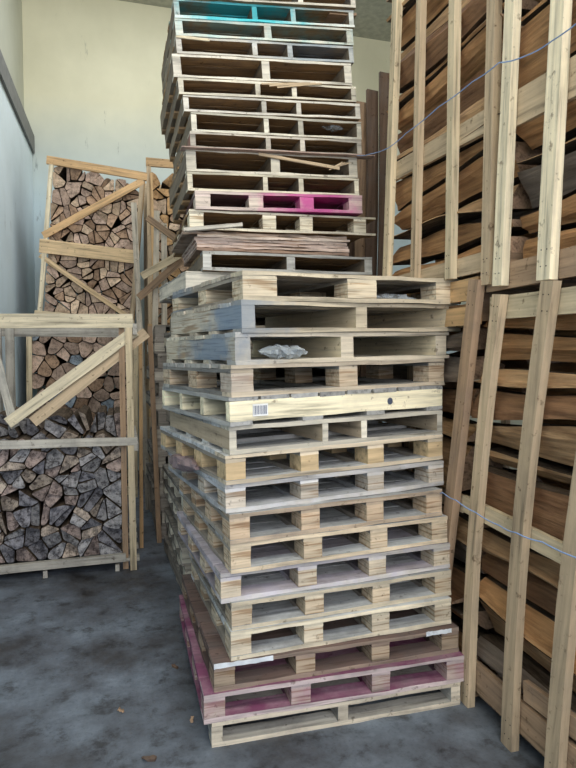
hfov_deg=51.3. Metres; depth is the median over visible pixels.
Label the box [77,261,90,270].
log
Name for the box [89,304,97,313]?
log
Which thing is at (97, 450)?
log
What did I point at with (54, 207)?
log
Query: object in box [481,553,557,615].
log
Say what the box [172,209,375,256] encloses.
pallet
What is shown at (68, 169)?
log
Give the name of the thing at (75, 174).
log
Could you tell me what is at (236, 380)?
pallet
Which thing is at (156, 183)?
log
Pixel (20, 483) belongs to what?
log
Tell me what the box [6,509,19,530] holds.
log
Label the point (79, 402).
log
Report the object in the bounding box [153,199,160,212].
log
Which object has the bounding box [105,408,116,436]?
log
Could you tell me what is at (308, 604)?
pallet
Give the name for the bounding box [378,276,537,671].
crate
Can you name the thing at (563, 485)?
log
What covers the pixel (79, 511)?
log
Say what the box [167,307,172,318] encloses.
log
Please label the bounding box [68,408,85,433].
log
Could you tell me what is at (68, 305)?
log
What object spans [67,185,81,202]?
log
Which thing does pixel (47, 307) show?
log
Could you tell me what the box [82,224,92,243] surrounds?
log
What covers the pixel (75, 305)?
log
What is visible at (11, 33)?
wall
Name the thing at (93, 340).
log
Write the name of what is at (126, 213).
log
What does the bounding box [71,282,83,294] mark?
log
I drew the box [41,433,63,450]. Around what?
log
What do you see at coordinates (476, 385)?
log
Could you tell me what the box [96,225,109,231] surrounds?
log
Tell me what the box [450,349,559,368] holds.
log
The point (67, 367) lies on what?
log
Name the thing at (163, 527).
pallet
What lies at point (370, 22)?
ceiling
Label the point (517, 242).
log
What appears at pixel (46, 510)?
log
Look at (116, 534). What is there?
log
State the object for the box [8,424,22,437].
log
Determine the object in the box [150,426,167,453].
pallet
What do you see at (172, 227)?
log
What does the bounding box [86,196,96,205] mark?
log
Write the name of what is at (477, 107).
log
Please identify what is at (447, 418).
log
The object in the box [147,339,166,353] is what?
pallet
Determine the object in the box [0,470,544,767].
floor
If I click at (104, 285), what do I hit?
log
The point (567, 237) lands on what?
log
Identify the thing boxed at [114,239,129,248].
log
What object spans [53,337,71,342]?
log
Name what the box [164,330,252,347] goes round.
pallet
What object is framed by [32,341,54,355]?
log
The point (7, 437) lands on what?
log
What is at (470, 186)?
log
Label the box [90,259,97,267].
log
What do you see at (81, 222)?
log
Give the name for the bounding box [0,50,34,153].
trim
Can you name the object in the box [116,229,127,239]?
log
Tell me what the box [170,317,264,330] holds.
pallet
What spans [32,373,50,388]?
log
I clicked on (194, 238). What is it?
board
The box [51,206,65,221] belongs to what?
log
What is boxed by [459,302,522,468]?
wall
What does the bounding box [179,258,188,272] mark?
log
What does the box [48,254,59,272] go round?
log
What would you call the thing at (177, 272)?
log
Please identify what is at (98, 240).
log
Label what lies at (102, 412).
log
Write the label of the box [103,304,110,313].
log
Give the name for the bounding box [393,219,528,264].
log
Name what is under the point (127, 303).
log
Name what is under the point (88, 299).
log
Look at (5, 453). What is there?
log
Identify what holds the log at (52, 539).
on the log at (55, 552)
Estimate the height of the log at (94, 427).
0.135 m
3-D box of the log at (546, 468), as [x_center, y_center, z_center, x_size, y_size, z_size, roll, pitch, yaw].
[1.151,0.361,2.225,0.224,0.078,1.207,-1,3,-16]
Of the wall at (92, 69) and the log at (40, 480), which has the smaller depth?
the log at (40, 480)
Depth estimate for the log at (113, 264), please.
6.65 m
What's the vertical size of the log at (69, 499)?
0.070 m
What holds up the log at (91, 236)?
on the log
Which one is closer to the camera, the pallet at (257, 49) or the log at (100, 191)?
the pallet at (257, 49)
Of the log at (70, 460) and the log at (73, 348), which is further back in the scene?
the log at (73, 348)
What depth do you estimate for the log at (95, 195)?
6.55 m
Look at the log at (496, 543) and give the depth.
2.46 m
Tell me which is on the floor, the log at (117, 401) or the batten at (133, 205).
the batten at (133, 205)
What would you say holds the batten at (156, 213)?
on the floor
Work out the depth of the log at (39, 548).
4.37 m
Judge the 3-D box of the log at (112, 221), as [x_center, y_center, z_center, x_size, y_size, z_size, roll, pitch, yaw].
[-2.056,-1.816,7.042,0.117,0.164,0.978,-1,3,-15]
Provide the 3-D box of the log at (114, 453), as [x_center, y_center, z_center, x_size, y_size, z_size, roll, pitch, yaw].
[-1.411,0.512,4.804,0.140,0.134,0.759,-1,3,-16]
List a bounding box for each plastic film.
[169,453,199,471]
[258,344,307,358]
[322,125,343,131]
[377,293,415,298]
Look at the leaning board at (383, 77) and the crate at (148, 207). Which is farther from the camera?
the crate at (148, 207)
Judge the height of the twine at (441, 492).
0.046 m
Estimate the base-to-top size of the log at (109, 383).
0.176 m
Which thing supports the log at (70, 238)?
on the log
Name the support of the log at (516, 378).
on the log at (509, 405)
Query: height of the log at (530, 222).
0.117 m
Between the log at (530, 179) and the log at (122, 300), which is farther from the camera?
the log at (122, 300)
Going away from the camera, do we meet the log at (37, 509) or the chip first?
the chip
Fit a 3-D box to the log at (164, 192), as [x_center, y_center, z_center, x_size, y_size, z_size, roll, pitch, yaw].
[-1.524,-2.175,7.193,0.152,0.090,0.961,-1,3,-16]
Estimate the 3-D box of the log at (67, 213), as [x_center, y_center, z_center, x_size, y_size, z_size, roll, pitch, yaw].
[-2.511,-1.858,6.949,0.083,0.194,0.978,-1,3,-15]
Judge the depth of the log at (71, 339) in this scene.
6.58 m
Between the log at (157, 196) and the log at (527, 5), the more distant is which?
the log at (157, 196)
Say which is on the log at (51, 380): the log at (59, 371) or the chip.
the log at (59, 371)
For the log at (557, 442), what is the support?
in the crate at (547, 721)
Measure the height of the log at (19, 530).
0.097 m
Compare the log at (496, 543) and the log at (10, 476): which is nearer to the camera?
the log at (496, 543)
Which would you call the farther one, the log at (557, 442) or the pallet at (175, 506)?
the pallet at (175, 506)
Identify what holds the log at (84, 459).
on the log at (93, 464)
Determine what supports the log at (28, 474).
on the log at (40, 480)
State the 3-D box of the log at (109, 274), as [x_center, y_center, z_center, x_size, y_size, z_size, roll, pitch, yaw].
[-2.056,-1.232,7.075,0.150,0.068,0.961,-1,3,-16]
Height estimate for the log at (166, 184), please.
0.088 m
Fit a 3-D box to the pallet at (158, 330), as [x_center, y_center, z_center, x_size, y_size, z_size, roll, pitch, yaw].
[-0.698,-0.477,5.758,1.156,0.129,1.055,-1,3,-14]
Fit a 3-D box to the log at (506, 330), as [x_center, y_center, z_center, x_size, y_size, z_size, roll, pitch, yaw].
[1.117,-0.283,3.394,0.212,0.223,0.955,-1,3,-16]
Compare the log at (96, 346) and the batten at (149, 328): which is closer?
the batten at (149, 328)
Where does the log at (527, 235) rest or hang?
in the crate at (448, 144)
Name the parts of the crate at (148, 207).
post, post, post, rail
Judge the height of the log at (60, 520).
0.146 m
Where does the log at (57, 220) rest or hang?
on the log
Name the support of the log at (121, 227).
on the log at (115, 239)
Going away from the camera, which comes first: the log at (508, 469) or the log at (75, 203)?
the log at (508, 469)
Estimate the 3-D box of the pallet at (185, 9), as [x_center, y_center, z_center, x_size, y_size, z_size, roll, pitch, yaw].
[-0.255,-2.333,4.224,1.190,0.220,1.006,-1,3,-16]
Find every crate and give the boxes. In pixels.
[0,314,149,577]
[26,337,137,496]
[34,155,146,323]
[143,157,172,461]
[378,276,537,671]
[382,0,564,290]
[460,280,575,767]
[486,0,575,291]
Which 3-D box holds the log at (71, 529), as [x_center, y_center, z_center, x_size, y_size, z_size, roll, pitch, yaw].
[-1.690,1.071,4.748,0.138,0.133,0.781,-1,3,-16]
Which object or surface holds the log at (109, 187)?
on the log at (106, 193)
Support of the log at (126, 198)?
on the log at (123, 205)
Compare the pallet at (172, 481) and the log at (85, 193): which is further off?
the log at (85, 193)
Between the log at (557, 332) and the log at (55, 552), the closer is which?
the log at (557, 332)
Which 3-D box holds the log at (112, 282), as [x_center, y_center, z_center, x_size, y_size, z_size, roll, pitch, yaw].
[-2.049,-1.146,7.079,0.148,0.105,0.967,-1,3,-16]
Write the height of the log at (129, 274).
0.164 m
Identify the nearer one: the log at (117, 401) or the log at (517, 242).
the log at (517, 242)
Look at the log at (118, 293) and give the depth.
6.69 m
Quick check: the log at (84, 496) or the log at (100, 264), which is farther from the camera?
the log at (100, 264)
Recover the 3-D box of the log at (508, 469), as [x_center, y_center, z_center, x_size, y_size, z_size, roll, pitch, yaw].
[1.085,0.595,3.412,0.200,0.392,0.956,-1,3,-16]
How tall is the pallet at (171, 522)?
0.125 m
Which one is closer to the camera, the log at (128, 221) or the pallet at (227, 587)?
the pallet at (227, 587)
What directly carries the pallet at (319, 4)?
on the pallet at (185, 9)
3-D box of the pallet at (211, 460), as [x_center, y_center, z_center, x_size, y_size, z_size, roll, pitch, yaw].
[0.012,0.303,3.163,1.118,0.150,1.105,-1,3,-25]
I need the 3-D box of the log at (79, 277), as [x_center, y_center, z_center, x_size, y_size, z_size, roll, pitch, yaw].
[-2.446,-1.185,6.978,0.149,0.087,0.964,-1,3,-15]
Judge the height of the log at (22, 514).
0.143 m
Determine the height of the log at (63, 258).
0.077 m
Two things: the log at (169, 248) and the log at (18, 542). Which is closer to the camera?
the log at (18, 542)
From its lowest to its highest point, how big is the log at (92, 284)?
0.129 m
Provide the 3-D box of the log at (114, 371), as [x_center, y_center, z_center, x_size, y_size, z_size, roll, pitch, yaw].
[-2.043,-0.185,7.119,0.176,0.150,0.995,-1,3,-16]
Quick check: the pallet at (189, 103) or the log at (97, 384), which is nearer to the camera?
the pallet at (189, 103)
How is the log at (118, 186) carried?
on the log at (120, 199)
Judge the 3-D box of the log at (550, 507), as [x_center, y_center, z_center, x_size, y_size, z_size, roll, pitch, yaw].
[1.103,0.500,2.217,0.187,0.197,1.207,-1,3,-16]
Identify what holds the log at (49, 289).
on the log at (50, 299)
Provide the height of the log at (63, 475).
0.058 m
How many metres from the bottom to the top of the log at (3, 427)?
0.120 m
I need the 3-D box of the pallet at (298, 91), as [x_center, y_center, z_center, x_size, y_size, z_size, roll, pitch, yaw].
[-0.247,-1.880,4.266,1.169,0.185,1.018,-1,3,-16]
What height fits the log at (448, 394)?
0.155 m
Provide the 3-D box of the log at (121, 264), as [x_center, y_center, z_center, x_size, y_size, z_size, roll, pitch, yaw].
[-1.970,-1.336,7.093,0.064,0.170,0.970,-1,3,-15]
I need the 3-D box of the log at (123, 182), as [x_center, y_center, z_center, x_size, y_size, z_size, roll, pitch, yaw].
[-1.964,-2.245,7.083,0.101,0.081,0.971,-1,3,-15]
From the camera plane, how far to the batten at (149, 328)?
5.06 m
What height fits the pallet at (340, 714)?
0.110 m
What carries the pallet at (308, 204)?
on the pallet at (354, 228)
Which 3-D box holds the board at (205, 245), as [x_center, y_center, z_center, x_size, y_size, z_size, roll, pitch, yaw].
[-0.182,-0.898,4.253,1.020,0.026,0.757,-2,3,-16]
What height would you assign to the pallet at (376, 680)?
0.127 m
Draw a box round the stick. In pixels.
[184,223,242,231]
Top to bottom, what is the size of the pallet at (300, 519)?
0.146 m
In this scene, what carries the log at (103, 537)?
on the log at (105, 549)
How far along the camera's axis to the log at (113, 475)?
4.46 m
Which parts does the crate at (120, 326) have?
post, post, rail, rail, rail, rail, post, post, post, rail, rail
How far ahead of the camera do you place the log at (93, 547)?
4.45 m
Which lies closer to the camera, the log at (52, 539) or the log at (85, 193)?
the log at (52, 539)
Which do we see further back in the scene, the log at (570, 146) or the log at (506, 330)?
the log at (506, 330)
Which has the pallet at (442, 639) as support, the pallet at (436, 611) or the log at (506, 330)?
the pallet at (436, 611)
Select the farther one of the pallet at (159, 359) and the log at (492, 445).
the pallet at (159, 359)
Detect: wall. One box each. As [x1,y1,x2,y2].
[0,0,23,107]
[0,80,36,450]
[22,0,458,470]
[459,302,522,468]
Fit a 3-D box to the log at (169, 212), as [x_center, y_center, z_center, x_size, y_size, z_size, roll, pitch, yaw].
[-1.442,-2.032,7.220,0.099,0.202,0.954,-1,3,-16]
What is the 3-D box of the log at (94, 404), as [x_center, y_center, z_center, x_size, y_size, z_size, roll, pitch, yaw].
[-2.281,0.208,7.117,0.154,0.176,0.975,-1,3,-16]
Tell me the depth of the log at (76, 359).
6.60 m
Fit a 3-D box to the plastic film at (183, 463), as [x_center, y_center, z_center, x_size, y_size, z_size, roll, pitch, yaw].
[-0.514,0.386,2.945,0.098,0.086,0.510,-1,3,-23]
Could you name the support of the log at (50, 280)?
on the log at (49, 289)
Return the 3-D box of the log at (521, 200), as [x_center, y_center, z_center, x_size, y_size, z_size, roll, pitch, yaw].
[0.844,-0.821,3.073,0.247,0.121,1.102,-1,3,-16]
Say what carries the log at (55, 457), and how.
on the log at (53, 472)
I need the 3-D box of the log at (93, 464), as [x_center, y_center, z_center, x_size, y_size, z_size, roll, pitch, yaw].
[-1.544,0.579,4.761,0.138,0.113,0.765,-1,3,-16]
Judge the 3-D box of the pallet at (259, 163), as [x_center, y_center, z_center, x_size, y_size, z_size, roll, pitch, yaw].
[-0.224,-1.436,4.313,1.151,0.193,1.039,-1,3,-17]
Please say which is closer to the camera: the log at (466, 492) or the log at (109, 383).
the log at (466, 492)
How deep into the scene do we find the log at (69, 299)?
6.52 m
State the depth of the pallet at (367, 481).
2.74 m
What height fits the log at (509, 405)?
0.143 m
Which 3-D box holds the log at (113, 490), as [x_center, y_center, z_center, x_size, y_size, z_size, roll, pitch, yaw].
[-1.408,0.799,4.818,0.136,0.215,0.773,-1,3,-16]
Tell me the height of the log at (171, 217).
0.114 m
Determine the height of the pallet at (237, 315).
0.162 m
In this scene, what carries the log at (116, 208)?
on the log at (112, 221)
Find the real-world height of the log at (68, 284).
0.064 m
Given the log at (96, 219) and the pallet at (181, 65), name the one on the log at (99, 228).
the log at (96, 219)
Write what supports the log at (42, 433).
on the log at (36, 455)
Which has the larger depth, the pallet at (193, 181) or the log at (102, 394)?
the log at (102, 394)
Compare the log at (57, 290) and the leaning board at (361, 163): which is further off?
the log at (57, 290)
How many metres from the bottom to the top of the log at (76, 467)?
0.060 m
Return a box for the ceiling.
[119,0,391,41]
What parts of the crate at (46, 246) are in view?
post, rail, rail, rail, post, post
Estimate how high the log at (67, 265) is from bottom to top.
0.079 m
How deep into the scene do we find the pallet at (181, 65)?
3.86 m
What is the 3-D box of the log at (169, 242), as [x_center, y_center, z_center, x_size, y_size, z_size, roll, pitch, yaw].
[-1.463,-1.649,7.236,0.194,0.132,0.969,-1,3,-16]
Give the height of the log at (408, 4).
0.146 m
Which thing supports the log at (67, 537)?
on the log at (70, 550)
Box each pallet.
[146,390,165,411]
[146,462,164,496]
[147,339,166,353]
[147,366,163,382]
[147,439,167,468]
[148,354,166,367]
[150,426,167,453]
[151,500,167,538]
[153,325,169,338]
[155,382,163,396]
[156,411,169,425]
[156,422,160,439]
[159,271,230,303]
[159,456,167,482]
[160,54,351,134]
[160,423,442,484]
[160,497,169,510]
[160,505,169,524]
[161,0,356,87]
[162,18,353,94]
[162,380,442,426]
[162,464,182,508]
[163,358,444,397]
[163,481,182,521]
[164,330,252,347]
[164,507,190,565]
[164,535,181,590]
[165,77,355,148]
[166,332,448,364]
[166,410,169,421]
[168,447,443,512]
[168,531,190,574]
[169,95,360,161]
[169,150,357,208]
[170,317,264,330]
[170,409,441,454]
[171,299,460,336]
[172,35,353,65]
[172,112,361,171]
[172,131,374,180]
[172,171,358,223]
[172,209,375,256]
[172,270,460,312]
[177,511,449,603]
[179,190,362,228]
[179,473,441,544]
[179,595,463,724]
[182,574,458,692]
[183,497,447,573]
[186,251,371,275]
[188,367,325,380]
[189,552,450,630]
[191,560,450,660]
[195,0,355,9]
[207,665,460,747]
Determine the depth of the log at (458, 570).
2.98 m
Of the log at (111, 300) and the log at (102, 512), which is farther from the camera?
the log at (111, 300)
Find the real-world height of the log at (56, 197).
0.173 m
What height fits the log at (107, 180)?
0.113 m
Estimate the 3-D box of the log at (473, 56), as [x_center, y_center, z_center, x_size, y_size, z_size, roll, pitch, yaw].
[0.837,-1.504,3.047,0.228,0.119,1.115,-1,3,-16]
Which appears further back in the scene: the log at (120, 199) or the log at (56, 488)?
the log at (120, 199)
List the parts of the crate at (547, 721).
post, rail, rail, rail, rail, post, rail, rail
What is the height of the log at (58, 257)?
0.175 m
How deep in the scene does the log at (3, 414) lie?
4.61 m
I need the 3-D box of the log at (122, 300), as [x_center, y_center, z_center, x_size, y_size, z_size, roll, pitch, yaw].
[-1.943,-0.983,7.150,0.143,0.150,0.962,-1,3,-16]
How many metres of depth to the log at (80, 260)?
6.57 m
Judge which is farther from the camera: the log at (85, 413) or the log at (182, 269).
the log at (182, 269)
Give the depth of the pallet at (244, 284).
2.73 m
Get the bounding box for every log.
[0,406,18,424]
[0,423,8,436]
[0,433,22,466]
[0,434,12,452]
[0,451,25,470]
[0,469,23,483]
[0,474,8,493]
[0,489,19,510]
[0,510,8,534]
[0,530,5,544]
[0,541,16,562]
[0,550,5,562]
[1,479,18,495]
[4,525,26,540]
[4,531,25,548]
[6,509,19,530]
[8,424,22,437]
[9,448,33,461]
[10,430,39,456]
[12,467,27,488]
[13,505,32,526]
[16,545,36,560]
[19,410,37,433]
[19,474,38,505]
[21,465,37,482]
[24,523,41,546]
[25,448,48,468]
[27,416,41,435]
[28,536,48,558]
[29,471,53,489]
[31,428,49,448]
[31,500,44,525]
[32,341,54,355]
[32,355,45,372]
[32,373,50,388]
[32,479,53,500]
[33,457,45,473]
[38,361,55,376]
[39,337,54,343]
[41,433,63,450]
[41,502,50,525]
[41,517,59,535]
[42,524,62,547]
[44,301,55,311]
[44,418,70,437]
[45,284,56,299]
[45,294,58,306]
[45,355,65,367]
[45,448,65,468]
[45,460,63,477]
[45,494,61,507]
[46,273,55,284]
[46,377,55,387]
[47,265,60,279]
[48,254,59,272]
[48,338,64,353]
[48,408,73,423]
[48,478,63,495]
[48,538,66,558]
[49,493,69,524]
[50,202,57,218]
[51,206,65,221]
[51,216,59,224]
[51,365,65,380]
[52,189,63,206]
[52,230,61,240]
[53,172,65,191]
[53,287,63,294]
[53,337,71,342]
[54,166,66,182]
[55,255,62,266]
[55,292,67,302]
[55,303,70,313]
[55,467,71,482]
[55,505,74,525]
[56,276,70,287]
[56,348,73,360]
[58,433,82,454]
[59,188,70,209]
[59,261,77,270]
[60,213,65,221]
[60,301,70,310]
[60,424,79,438]
[60,448,78,473]
[60,508,81,538]
[60,525,79,545]
[61,229,69,241]
[61,255,77,262]
[61,466,81,487]
[62,282,75,292]
[62,363,77,372]
[62,542,78,557]
[63,205,70,217]
[63,471,81,494]
[64,286,76,298]
[64,342,79,354]
[64,492,79,505]
[65,182,81,191]
[65,296,75,303]
[65,396,77,407]
[66,232,73,241]
[67,168,71,181]
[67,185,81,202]
[67,267,82,277]
[67,337,85,343]
[68,224,82,243]
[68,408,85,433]
[69,204,77,215]
[70,168,82,181]
[70,273,82,281]
[70,355,86,364]
[70,507,85,526]
[71,197,79,210]
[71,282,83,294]
[71,299,79,313]
[71,462,80,471]
[73,493,90,520]
[74,219,84,225]
[74,233,80,243]
[74,397,90,408]
[76,292,85,305]
[76,386,93,397]
[77,207,90,221]
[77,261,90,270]
[77,436,92,457]
[77,478,97,492]
[77,489,93,506]
[77,536,92,556]
[78,171,85,183]
[78,195,86,208]
[78,257,89,262]
[78,303,88,313]
[78,341,94,357]
[79,233,88,243]
[79,404,92,430]
[79,447,96,465]
[79,470,94,481]
[81,188,91,202]
[81,514,101,529]
[82,181,92,192]
[82,205,95,221]
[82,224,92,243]
[82,268,93,277]
[82,273,93,283]
[82,337,97,343]
[82,456,100,471]
[82,520,102,539]
[83,425,95,447]
[83,485,102,511]
[84,535,99,555]
[85,172,99,183]
[85,220,95,242]
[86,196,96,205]
[86,292,92,307]
[87,280,97,293]
[88,231,95,244]
[88,376,105,391]
[88,396,101,412]
[89,176,103,186]
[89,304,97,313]
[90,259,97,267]
[90,293,102,305]
[90,408,98,431]
[90,492,103,516]
[91,260,104,272]
[92,186,100,200]
[92,213,105,225]
[92,429,105,458]
[93,269,100,289]
[93,285,101,294]
[93,343,103,351]
[93,385,109,400]
[94,231,103,243]
[94,303,103,313]
[94,459,109,488]
[95,186,104,198]
[95,210,107,225]
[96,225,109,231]
[96,425,114,453]
[97,231,109,245]
[97,337,112,345]
[97,405,106,429]
[97,494,106,520]
[98,204,111,215]
[98,521,120,550]
[99,278,109,291]
[99,541,121,554]
[100,268,106,279]
[101,178,110,188]
[101,397,113,410]
[102,289,116,299]
[102,295,116,305]
[102,436,120,463]
[103,179,113,193]
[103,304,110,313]
[103,477,121,506]
[103,512,121,528]
[103,521,121,542]
[104,375,114,391]
[105,192,112,207]
[105,260,109,271]
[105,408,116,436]
[106,237,113,246]
[106,271,119,277]
[106,304,115,313]
[106,456,120,471]
[106,495,121,518]
[107,214,117,233]
[107,278,120,288]
[107,469,120,481]
[108,362,118,375]
[110,232,119,245]
[110,261,117,272]
[110,388,119,398]
[112,202,120,225]
[112,225,125,234]
[112,287,125,302]
[113,191,121,203]
[113,376,125,388]
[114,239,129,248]
[114,399,126,410]
[114,406,120,436]
[115,180,122,190]
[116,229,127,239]
[116,281,131,293]
[117,179,125,186]
[117,303,125,313]
[118,262,123,273]
[119,209,130,225]
[119,292,130,304]
[120,201,125,214]
[120,273,131,287]
[121,215,131,226]
[122,194,138,205]
[123,295,130,309]
[124,183,138,195]
[124,242,132,249]
[124,268,132,282]
[125,263,133,270]
[126,198,137,211]
[126,229,132,241]
[151,172,159,190]
[153,190,163,200]
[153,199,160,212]
[157,188,168,200]
[157,199,165,215]
[159,214,168,226]
[161,173,172,185]
[161,180,171,188]
[166,197,172,221]
[167,237,172,247]
[167,245,172,256]
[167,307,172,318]
[168,214,180,225]
[168,223,179,233]
[170,268,180,277]
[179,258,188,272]
[382,422,502,490]
[386,0,415,22]
[386,0,538,112]
[388,0,504,92]
[392,236,529,275]
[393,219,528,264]
[393,353,504,381]
[394,141,541,229]
[394,184,538,239]
[395,134,524,210]
[397,53,502,153]
[397,95,500,160]
[398,13,522,131]
[400,113,499,179]
[401,0,448,50]
[401,0,470,59]
[412,499,489,545]
[414,472,470,495]
[435,233,537,262]
[439,387,479,415]
[441,382,525,413]
[442,412,476,441]
[443,324,533,350]
[446,328,487,350]
[449,304,486,328]
[449,557,487,603]
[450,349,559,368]
[451,600,493,628]
[451,611,492,659]
[454,539,486,573]
[464,209,538,223]
[471,388,575,419]
[471,441,518,450]
[473,422,575,465]
[474,369,575,387]
[477,634,575,712]
[479,576,575,674]
[479,597,575,692]
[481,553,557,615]
[482,527,560,588]
[484,314,575,329]
[485,465,569,540]
[486,573,503,636]
[489,447,573,483]
[500,333,575,361]
[502,467,542,481]
[515,137,575,165]
[516,99,575,149]
[517,151,575,208]
[518,0,575,88]
[520,194,575,233]
[521,0,549,25]
[523,228,575,258]
[538,476,570,489]
[543,363,575,424]
[555,330,575,335]
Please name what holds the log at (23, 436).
on the log at (21, 456)
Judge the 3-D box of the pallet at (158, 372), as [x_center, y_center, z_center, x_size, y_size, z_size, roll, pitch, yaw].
[-0.742,-0.106,5.801,1.156,0.129,1.055,-1,3,-17]
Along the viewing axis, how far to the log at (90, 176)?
6.56 m
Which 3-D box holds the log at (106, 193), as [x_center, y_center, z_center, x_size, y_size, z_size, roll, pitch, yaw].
[-2.098,-2.083,7.056,0.081,0.129,0.969,-1,3,-15]
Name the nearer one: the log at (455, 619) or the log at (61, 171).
the log at (455, 619)
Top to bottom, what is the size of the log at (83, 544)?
0.143 m
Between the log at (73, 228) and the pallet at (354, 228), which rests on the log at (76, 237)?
the log at (73, 228)
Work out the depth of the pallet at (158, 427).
5.18 m
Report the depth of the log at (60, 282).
6.53 m
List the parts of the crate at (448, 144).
post, post, rail, rail, post, post, rail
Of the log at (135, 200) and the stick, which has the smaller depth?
the stick
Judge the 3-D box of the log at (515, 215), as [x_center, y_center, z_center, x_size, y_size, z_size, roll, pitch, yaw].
[1.165,-0.897,3.151,0.236,0.188,1.030,-1,3,-16]
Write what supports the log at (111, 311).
in the crate at (46, 246)
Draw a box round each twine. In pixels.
[357,23,575,155]
[440,492,575,557]
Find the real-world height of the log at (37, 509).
0.181 m
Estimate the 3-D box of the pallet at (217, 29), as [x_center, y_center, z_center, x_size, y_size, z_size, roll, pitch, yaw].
[-0.265,-2.226,4.234,1.157,0.207,1.005,-1,3,-16]
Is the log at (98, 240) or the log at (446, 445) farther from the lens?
the log at (98, 240)
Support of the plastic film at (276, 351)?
in the pallet at (233, 348)
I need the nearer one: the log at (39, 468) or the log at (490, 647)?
the log at (490, 647)
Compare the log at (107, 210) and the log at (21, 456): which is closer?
the log at (21, 456)
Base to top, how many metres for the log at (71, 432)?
0.091 m
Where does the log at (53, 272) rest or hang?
in the crate at (46, 246)
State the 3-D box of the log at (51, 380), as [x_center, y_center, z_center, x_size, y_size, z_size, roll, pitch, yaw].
[-2.696,-0.016,6.979,0.138,0.152,0.981,-1,3,-16]
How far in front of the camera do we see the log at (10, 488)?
4.27 m
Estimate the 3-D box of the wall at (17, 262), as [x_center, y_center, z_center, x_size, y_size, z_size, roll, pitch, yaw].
[-2.070,-0.659,3.277,0.090,4.200,9.480,-1,3,-16]
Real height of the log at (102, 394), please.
0.141 m
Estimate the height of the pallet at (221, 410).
0.147 m
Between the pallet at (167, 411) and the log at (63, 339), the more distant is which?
the log at (63, 339)
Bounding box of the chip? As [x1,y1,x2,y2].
[141,755,156,761]
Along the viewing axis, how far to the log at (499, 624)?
2.54 m
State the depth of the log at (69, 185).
6.50 m
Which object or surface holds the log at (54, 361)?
on the log at (59, 371)
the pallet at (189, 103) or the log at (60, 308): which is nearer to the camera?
the pallet at (189, 103)
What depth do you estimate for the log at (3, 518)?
4.30 m
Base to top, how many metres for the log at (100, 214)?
0.129 m
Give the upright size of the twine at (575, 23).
0.190 m
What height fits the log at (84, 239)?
0.143 m
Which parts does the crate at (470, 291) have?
post, rail, rail, rail, post, rail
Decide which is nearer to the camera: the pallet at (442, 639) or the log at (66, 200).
the pallet at (442, 639)
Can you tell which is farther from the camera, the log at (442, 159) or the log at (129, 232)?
the log at (129, 232)
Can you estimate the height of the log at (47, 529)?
0.080 m
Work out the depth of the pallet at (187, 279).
3.86 m
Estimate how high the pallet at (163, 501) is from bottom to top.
0.129 m
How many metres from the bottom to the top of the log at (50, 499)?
0.098 m
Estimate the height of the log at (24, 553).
0.106 m
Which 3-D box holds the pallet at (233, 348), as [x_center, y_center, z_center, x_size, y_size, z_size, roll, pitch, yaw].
[0.073,-0.186,3.076,1.160,0.159,0.905,-2,3,-29]
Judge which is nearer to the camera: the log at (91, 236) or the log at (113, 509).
the log at (113, 509)
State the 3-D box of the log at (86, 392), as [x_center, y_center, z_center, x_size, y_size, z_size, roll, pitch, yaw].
[-2.382,0.054,7.054,0.187,0.157,0.984,-1,3,-16]
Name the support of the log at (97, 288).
on the log at (94, 300)
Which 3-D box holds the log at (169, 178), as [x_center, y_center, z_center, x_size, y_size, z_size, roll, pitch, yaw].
[-1.470,-2.348,7.220,0.153,0.113,0.959,-1,3,-16]
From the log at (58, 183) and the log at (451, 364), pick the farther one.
the log at (58, 183)
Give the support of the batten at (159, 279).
attached to the batten at (156, 213)
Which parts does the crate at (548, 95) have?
post, rail, rail, rail, post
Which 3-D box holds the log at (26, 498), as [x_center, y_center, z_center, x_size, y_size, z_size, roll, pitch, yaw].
[-1.958,0.802,4.653,0.134,0.117,0.763,-1,3,-16]
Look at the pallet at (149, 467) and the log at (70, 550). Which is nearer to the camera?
the log at (70, 550)
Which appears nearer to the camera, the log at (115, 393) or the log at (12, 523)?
the log at (12, 523)
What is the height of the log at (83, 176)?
0.112 m
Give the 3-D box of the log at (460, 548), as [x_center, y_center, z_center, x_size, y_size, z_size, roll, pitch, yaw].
[0.839,0.806,3.364,0.215,0.261,1.025,-1,3,-16]
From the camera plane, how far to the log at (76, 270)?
6.53 m
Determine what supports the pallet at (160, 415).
on the pallet at (158, 427)
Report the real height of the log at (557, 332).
0.191 m
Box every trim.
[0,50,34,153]
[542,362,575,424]
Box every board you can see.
[172,230,346,253]
[182,237,346,257]
[183,240,347,260]
[184,243,348,263]
[184,247,348,266]
[196,234,349,242]
[347,242,353,256]
[354,101,365,376]
[359,89,378,376]
[377,72,388,275]
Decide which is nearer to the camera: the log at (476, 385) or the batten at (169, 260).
the log at (476, 385)
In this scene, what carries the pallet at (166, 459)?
on the pallet at (149, 467)
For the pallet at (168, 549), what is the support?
on the floor
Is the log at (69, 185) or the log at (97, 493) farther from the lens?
the log at (69, 185)
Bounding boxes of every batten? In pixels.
[131,202,149,509]
[136,259,183,299]
[138,343,143,547]
[140,254,181,278]
[145,215,175,240]
[147,326,161,542]
[150,211,159,511]
[161,223,166,350]
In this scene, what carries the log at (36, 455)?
on the log at (28, 474)
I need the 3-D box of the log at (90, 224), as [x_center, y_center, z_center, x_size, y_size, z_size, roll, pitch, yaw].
[-2.291,-1.764,7.020,0.108,0.112,0.971,-1,3,-15]
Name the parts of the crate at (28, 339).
post, rail, post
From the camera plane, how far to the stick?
3.69 m
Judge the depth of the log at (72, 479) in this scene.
4.40 m
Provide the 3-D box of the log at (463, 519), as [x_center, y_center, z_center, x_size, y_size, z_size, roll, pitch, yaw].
[0.796,0.682,3.355,0.256,0.125,1.020,-1,3,-16]
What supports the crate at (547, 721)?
on the floor
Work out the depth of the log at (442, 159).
2.97 m
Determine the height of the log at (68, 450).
0.113 m

